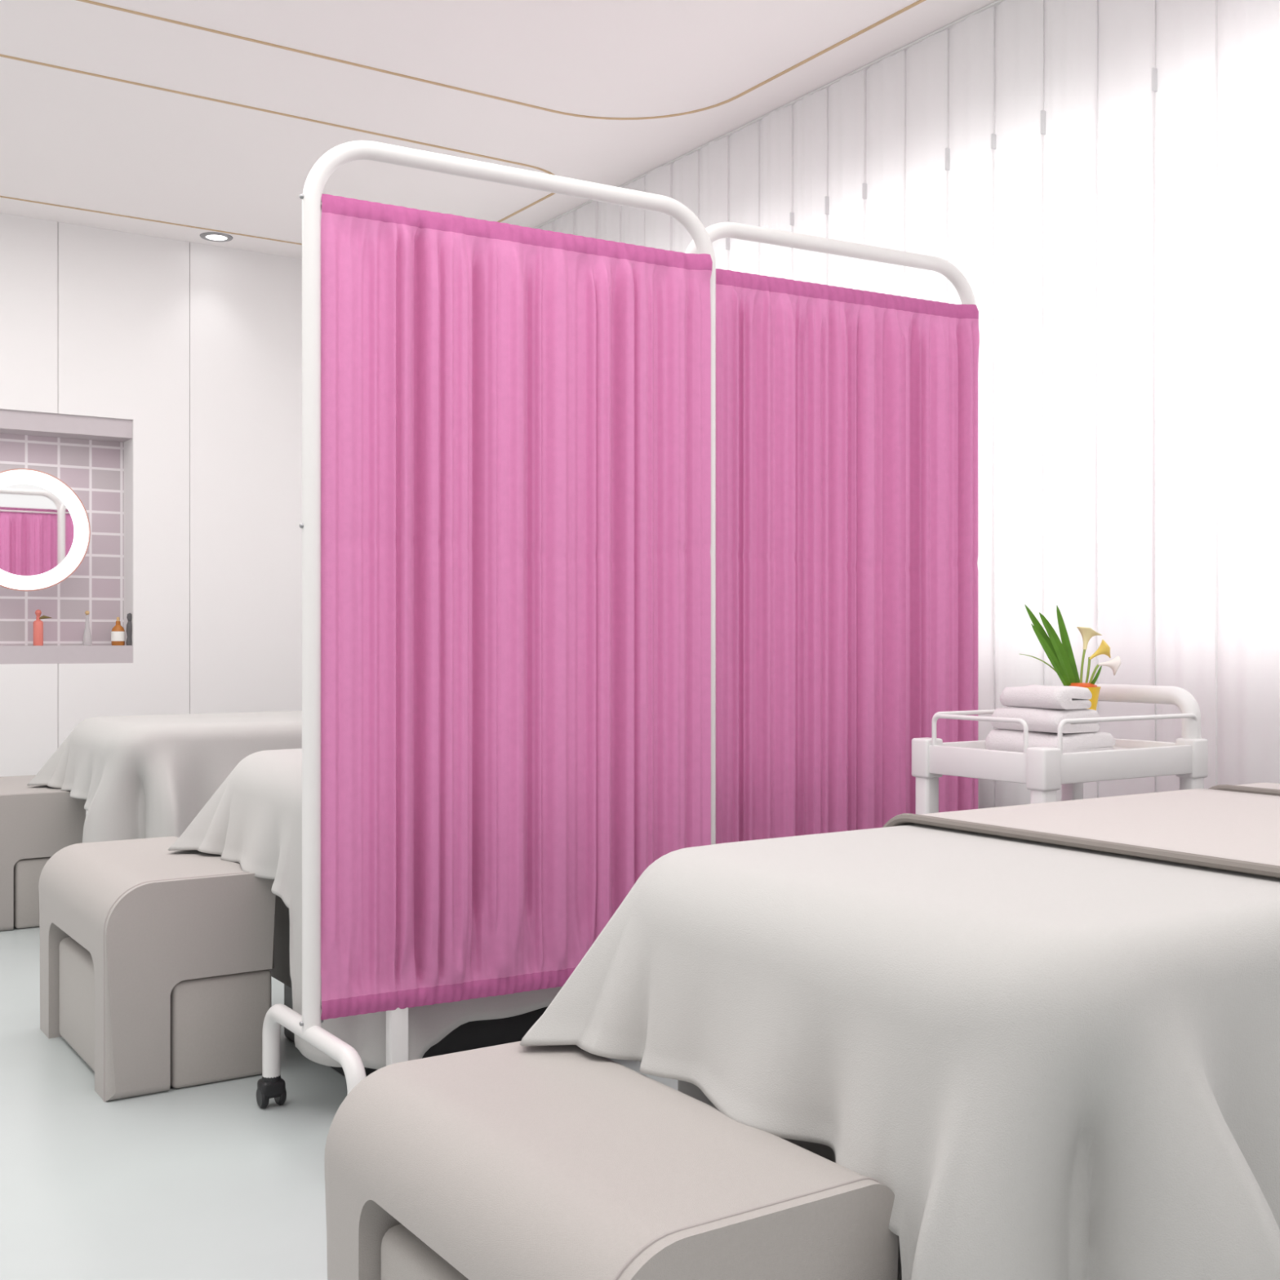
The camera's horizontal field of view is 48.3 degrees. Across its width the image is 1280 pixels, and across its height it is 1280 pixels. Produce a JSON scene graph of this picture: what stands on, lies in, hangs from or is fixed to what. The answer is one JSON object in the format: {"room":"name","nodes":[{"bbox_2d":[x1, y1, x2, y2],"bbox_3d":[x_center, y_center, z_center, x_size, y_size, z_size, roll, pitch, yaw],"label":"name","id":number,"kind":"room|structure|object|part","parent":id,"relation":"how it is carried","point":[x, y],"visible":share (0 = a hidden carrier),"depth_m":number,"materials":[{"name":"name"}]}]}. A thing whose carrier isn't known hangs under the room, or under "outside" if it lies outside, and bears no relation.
{"room":"spa treatment room","nodes":[
{"label":"spa treatment room","id":0,"kind":"room"},
{"bbox_2d":[0,213,302,816],"bbox_3d":[-3.078,-0.380,5.422,5.448,2.600,0.300,0,0,-34],"label":"wall","id":1,"kind":"structure","parent":0,"point":[197,345],"depth_m":5.99,"materials":[{"name":"white paint"}]},
{"bbox_2d":[0,468,90,591],"bbox_3d":[-2.475,-0.434,5.711,0.484,0.484,0.208,0,0,-33],"label":"round mirror","id":2,"kind":"object","parent":1,"relation":"attached to","point":[45,530],"visible":1,"depth_m":5.66,"materials":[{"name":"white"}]},
{"bbox_2d":[0,484,74,575],"bbox_3d":[-2.426,-0.434,5.634,0.364,0.364,0.006,0,0,-33],"label":"mirror glass","id":3,"kind":"object","parent":2,"relation":"attached to","point":[37,521],"depth_m":5.65,"materials":[{"name":"pink mirror"}]},
{"bbox_2d":[0,433,124,645],"bbox_3d":[-2.675,-0.407,5.724,1.168,1.015,0.040,0,0,-34],"label":"tile wall","id":4,"kind":"structure","parent":1,"relation":"attached to","point":[94,469],"depth_m":5.93,"materials":[{"name":"pink tile"}]},
{"bbox_2d":[0,408,133,664],"bbox_3d":[-2.621,-0.407,5.642,1.158,1.005,0.158,0,0,-34],"label":"trim","id":5,"kind":"structure","parent":1,"relation":"attached to","point":[11,422],"depth_m":5.76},
{"bbox_2d":[33,609,51,645],"bbox_3d":[-2.406,-0.051,5.746,0.069,0.146,0.038,0,0,-34],"label":"bottle","id":6,"kind":"object","parent":5,"relation":"on","point":[37,624],"visible":1,"depth_m":5.72,"materials":[{"name":"pink plastic"}]},
{"bbox_2d":[82,610,92,645],"bbox_3d":[-2.266,-0.049,5.851,0.036,0.143,0.036,0,0,-34],"label":"bottle","id":7,"kind":"object","parent":5,"relation":"on","point":[86,641],"visible":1,"depth_m":5.84,"materials":[{"name":"clear glass"}]},
{"bbox_2d":[111,617,124,645],"bbox_3d":[-2.159,-0.036,5.904,0.054,0.118,0.054,0,0,-34],"label":"bottle","id":8,"kind":"object","parent":5,"relation":"on","point":[117,633],"visible":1,"depth_m":5.88,"materials":[{"name":"orange glass"}]},
{"bbox_2d":[125,613,132,645],"bbox_3d":[-2.115,-0.045,5.915,0.030,0.135,0.030,0,0,-34],"label":"bottle","id":9,"kind":"object","parent":5,"relation":"on","point":[129,625],"visible":1,"depth_m":5.91,"materials":[{"name":"grey glass"}]},
{"bbox_2d":[0,926,677,1279],"bbox_3d":[-0.755,0.970,2.001,5.350,0.100,8.570,0,0,-34],"label":"floor","id":10,"kind":"structure","parent":0,"point":[202,1181],"depth_m":2.49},
{"bbox_2d":[0,774,86,931],"bbox_3d":[-2.128,0.704,4.822,0.348,0.432,0.670,0,0,-34],"label":"ottoman","id":11,"kind":"object","parent":10,"relation":"on","point":[37,822],"visible":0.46,"depth_m":4.55,"materials":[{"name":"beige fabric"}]},
{"bbox_2d":[38,836,275,1102],"bbox_3d":[-1.100,0.704,3.206,0.348,0.432,0.670,0,0,-34],"label":"ottoman","id":12,"kind":"object","parent":10,"relation":"on","point":[155,961],"visible":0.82,"depth_m":2.95,"materials":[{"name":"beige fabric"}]},
{"bbox_2d":[267,879,547,1076],"bbox_3d":[-0.037,0.596,3.552,1.700,0.648,0.655,0,0,-34],"label":"bed","id":13,"kind":"object","parent":10,"relation":"on","point":[471,1035],"visible":0.04,"depth_m":3.09,"materials":[{"name":"black plastic"}]},
{"bbox_2d":[168,748,562,1069],"bbox_3d":[-0.294,0.549,3.397,1.460,0.582,0.878,0,0,-34],"label":"sheet","id":14,"kind":"object","parent":13,"relation":"on","point":[253,820],"visible":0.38,"depth_m":2.95,"materials":[{"name":"white fabric"}]},
{"bbox_2d":[324,1040,898,1279],"bbox_3d":[-0.059,0.704,1.454,0.329,0.432,0.580,0,0,-34],"label":"ottoman","id":15,"kind":"object","parent":10,"relation":"on","point":[512,1161],"visible":0.92,"depth_m":1.36,"materials":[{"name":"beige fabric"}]},
{"bbox_2d":[256,140,979,1108],"bbox_3d":[0.104,-0.009,3.090,1.738,1.854,0.500,0,0,-34],"label":"privacy screen","id":16,"kind":"object","parent":10,"relation":"on","point":[618,558],"visible":0.79,"depth_m":2.92,"materials":[{"name":"pink fabric"}]},
{"bbox_3d":[-0.464,0.804,2.727,0.036,0.232,0.028,0,0,-34],"label":"support leg","id":17,"kind":"part","parent":16,"relation":"part of","materials":[{"name":"white metal"}]},
{"bbox_3d":[-0.230,-0.105,2.856,0.909,1.670,0.034,0,0,-31],"label":"frame","id":18,"kind":"part","parent":16,"relation":"part of","materials":[{"name":"white metal"}]},
{"bbox_2d":[320,193,712,1019],"bbox_3d":[-0.222,-0.061,2.848,0.851,1.527,0.064,0,0,-28],"label":"curtain","id":19,"kind":"object","parent":16,"relation":"hanging from","point":[517,420],"depth_m":2.81,"materials":[{"name":"pink fabric"}]},
{"bbox_3d":[0.463,-0.103,3.340,0.852,1.665,0.034,0,0,-29],"label":"frame","id":20,"kind":"part","parent":16,"relation":"part of","materials":[{"name":"white metal"}]},
{"bbox_2d":[715,268,979,844],"bbox_3d":[0.477,-0.061,3.326,0.798,1.527,0.064,0,0,-30],"label":"curtain","id":21,"kind":"object","parent":16,"relation":"hanging from","point":[846,419],"depth_m":3.32,"materials":[{"name":"pink fabric"}]},
{"bbox_2d":[677,1080,902,1279],"bbox_3d":[0.899,0.596,1.984,1.700,0.648,0.655,0,0,-34],"label":"bed","id":22,"kind":"object","parent":10,"relation":"on","point":[690,1089],"visible":0.02,"depth_m":1.60,"materials":[{"name":"black plastic"}]},
{"bbox_2d":[520,823,1279,1279],"bbox_3d":[0.676,0.550,1.777,1.460,0.584,1.000,0,0,-34],"label":"sheet","id":23,"kind":"object","parent":22,"relation":"on","point":[1055,1062],"visible":0.94,"depth_m":1.31,"materials":[{"name":"white fabric"}]},
{"bbox_2d":[882,788,1279,878],"bbox_3d":[0.816,0.297,1.913,0.668,0.112,0.747,0,0,-34],"label":"blanket","id":24,"kind":"object","parent":23,"relation":"on","point":[1220,829],"visible":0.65,"depth_m":1.89,"materials":[{"name":"white fabric"}]},
{"bbox_2d":[1208,782,1279,795],"bbox_3d":[1.193,0.297,2.163,0.122,0.112,0.746,0,0,-34],"label":"cushion","id":25,"kind":"object","parent":23,"relation":"on","point":[1268,788],"visible":0.29,"depth_m":2.37,"materials":[{"name":"white fabric"}]},
{"bbox_2d":[911,684,1208,814],"bbox_3d":[0.862,0.508,2.933,0.498,0.824,0.352,0,0,-34],"label":"trolley","id":26,"kind":"object","parent":10,"relation":"on","point":[1044,771],"visible":0.4,"depth_m":2.85,"materials":[{"name":"white plastic"}]},
{"bbox_3d":[0.591,0.565,2.936,0.038,0.590,0.038,0,0,-34],"label":"leg","id":27,"kind":"part","parent":26,"relation":"part of","materials":[{"name":"white plastic"}]},
{"bbox_3d":[0.784,0.185,3.078,0.425,0.071,0.009,0,0,-34],"label":"rail","id":28,"kind":"part","parent":26,"relation":"part of","materials":[{"name":"white plastic"}]},
{"bbox_3d":[0.664,0.185,2.802,0.010,0.071,0.249,0,0,-34],"label":"rail","id":29,"kind":"part","parent":26,"relation":"part of","materials":[{"name":"white plastic"}]},
{"bbox_3d":[0.758,0.565,2.682,0.038,0.590,0.038,0,0,-34],"label":"leg","id":30,"kind":"part","parent":26,"relation":"part of","materials":[{"name":"white plastic"}]},
{"bbox_2d":[985,728,1115,752],"bbox_3d":[0.830,0.206,2.891,0.175,0.051,0.195,0,0,-34],"label":"folded towel","id":31,"kind":"object","parent":26,"relation":"on","point":[1012,740],"visible":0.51,"depth_m":2.83,"materials":[{"name":"white fabric"}]},
{"bbox_2d":[991,706,1100,733],"bbox_3d":[0.816,0.159,2.876,0.135,0.047,0.175,0,0,-34],"label":"folded towel","id":32,"kind":"object","parent":31,"relation":"on","point":[1042,720],"visible":0.75,"depth_m":2.81,"materials":[{"name":"white fabric"}]},
{"bbox_2d":[1000,684,1092,709],"bbox_3d":[0.813,0.113,2.863,0.107,0.045,0.153,0,0,-34],"label":"folded towel","id":33,"kind":"object","parent":32,"relation":"on","point":[1055,697],"visible":1,"depth_m":2.81,"materials":[{"name":"white fabric"}]},
{"bbox_2d":[928,737,1191,784],"bbox_3d":[0.862,0.243,2.933,0.485,0.058,0.340,0,0,-34],"label":"tray","id":34,"kind":"object","parent":26,"relation":"on","point":[1129,758],"depth_m":2.79,"materials":[{"name":"white plastic"}]},
{"bbox_2d":[1019,604,1121,710],"bbox_3d":[0.900,0.079,2.995,0.196,0.307,0.078,0,0,2],"label":"flower vase","id":35,"kind":"object","parent":26,"relation":"on","point":[1060,655],"visible":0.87,"depth_m":2.99,"materials":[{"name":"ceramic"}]},
{"bbox_3d":[0.928,0.069,2.990,0.013,0.101,0.005,0,0,0],"label":"flower stem","id":36,"kind":"part","parent":35,"relation":"part of","materials":[{"name":"green plant"}]},
{"bbox_3d":[0.935,0.078,2.990,0.018,0.085,0.005,0,0,0],"label":"flower stem","id":37,"kind":"part","parent":35,"relation":"part of","materials":[{"name":"green plant"}]},
{"bbox_3d":[0.940,-0.004,2.992,0.049,0.048,0.044,0,0,-34],"label":"calla flower","id":38,"kind":"part","parent":35,"relation":"part of","materials":[{"name":"beige plant"}]},
{"bbox_3d":[0.943,0.086,2.979,0.033,0.070,0.008,0,0,45],"label":"flower stem","id":39,"kind":"part","parent":35,"relation":"part of","materials":[{"name":"green plant"}]},
{"bbox_3d":[0.966,0.020,2.990,0.045,0.043,0.031,0,0,34],"label":"calla flower","id":40,"kind":"part","parent":35,"relation":"part of","materials":[{"name":"yellow plant"}]},
{"bbox_3d":[0.975,0.053,2.970,0.043,0.041,0.032,0,0,0],"label":"calla flower","id":41,"kind":"part","parent":35,"relation":"part of","materials":[{"name":"white plant"}]},
{"bbox_3d":[0.965,0.565,3.184,0.038,0.590,0.038,0,0,-34],"label":"leg","id":42,"kind":"part","parent":26,"relation":"part of","materials":[{"name":"white plastic"}]},
{"bbox_3d":[0.965,0.185,2.804,0.425,0.071,0.009,0,0,-34],"label":"rail","id":43,"kind":"part","parent":26,"relation":"part of","materials":[{"name":"white plastic"}]},
{"bbox_3d":[1.050,0.163,3.058,0.038,0.134,0.338,0,0,-34],"label":"handle","id":44,"kind":"part","parent":26,"relation":"part of","materials":[{"name":"white plastic"}]},
{"bbox_3d":[1.133,0.565,2.930,0.038,0.590,0.038,0,0,-34],"label":"leg","id":45,"kind":"part","parent":26,"relation":"part of","materials":[{"name":"white plastic"}]},
{"bbox_2d":[0,0,997,258],"bbox_3d":[-0.755,-1.730,2.001,5.350,0.100,8.570,0,0,-34],"label":"ceiling","id":46,"kind":"structure","parent":0,"point":[71,139],"depth_m":4.37,"materials":[{"name":"paint"}]},
{"bbox_2d":[200,231,233,241],"bbox_3d":[-1.764,-1.677,5.944,0.134,0.006,0.134,0,0,-34],"label":"recessed light","id":47,"kind":"object","parent":46,"relation":"in","point":[210,236],"visible":1,"depth_m":5.93,"materials":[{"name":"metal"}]},
{"bbox_2d":[0,53,555,244],"bbox_3d":[-2.628,-1.679,4.418,4.896,0.004,1.421,0,0,-34],"label":"trim","id":48,"kind":"structure","parent":46,"relation":"attached to","point":[1,55],"depth_m":4.78,"materials":[{"name":"gold metal"}]},
{"bbox_2d":[76,0,925,119],"bbox_3d":[-0.275,-1.679,0.859,4.890,0.004,6.136,0,0,-34],"label":"trim","id":49,"kind":"structure","parent":46,"relation":"attached to","point":[918,2],"depth_m":4.15,"materials":[{"name":"gold metal"}]},
{"bbox_2d":[533,0,1279,808],"bbox_3d":[1.262,-0.385,3.298,0.055,2.589,7.907,0,0,-34],"label":"sheer curtain","id":50,"kind":"object","parent":46,"relation":"hanging from","point":[1101,177],"visible":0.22,"depth_m":3.49,"materials":[{"name":"white sheer fabric"}]},
{"bbox_3d":[1.266,-1.676,3.296,0.050,0.006,7.900,0,0,-34],"label":"curtain rail","id":51,"kind":"part","parent":50,"relation":"part of","materials":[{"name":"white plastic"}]},
{"bbox_3d":[-0.988,0.596,5.016,1.700,0.648,0.655,0,0,-34],"label":"bed","id":52,"kind":"object","parent":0,"visible":0},
{"bbox_2d":[26,711,302,862],"bbox_3d":[-1.211,0.550,4.809,1.460,0.584,1.000,0,0,-34],"label":"sheet","id":53,"kind":"object","parent":52,"relation":"on","point":[138,776],"visible":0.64,"depth_m":4.33,"materials":[{"name":"white fabric"}]}
]}

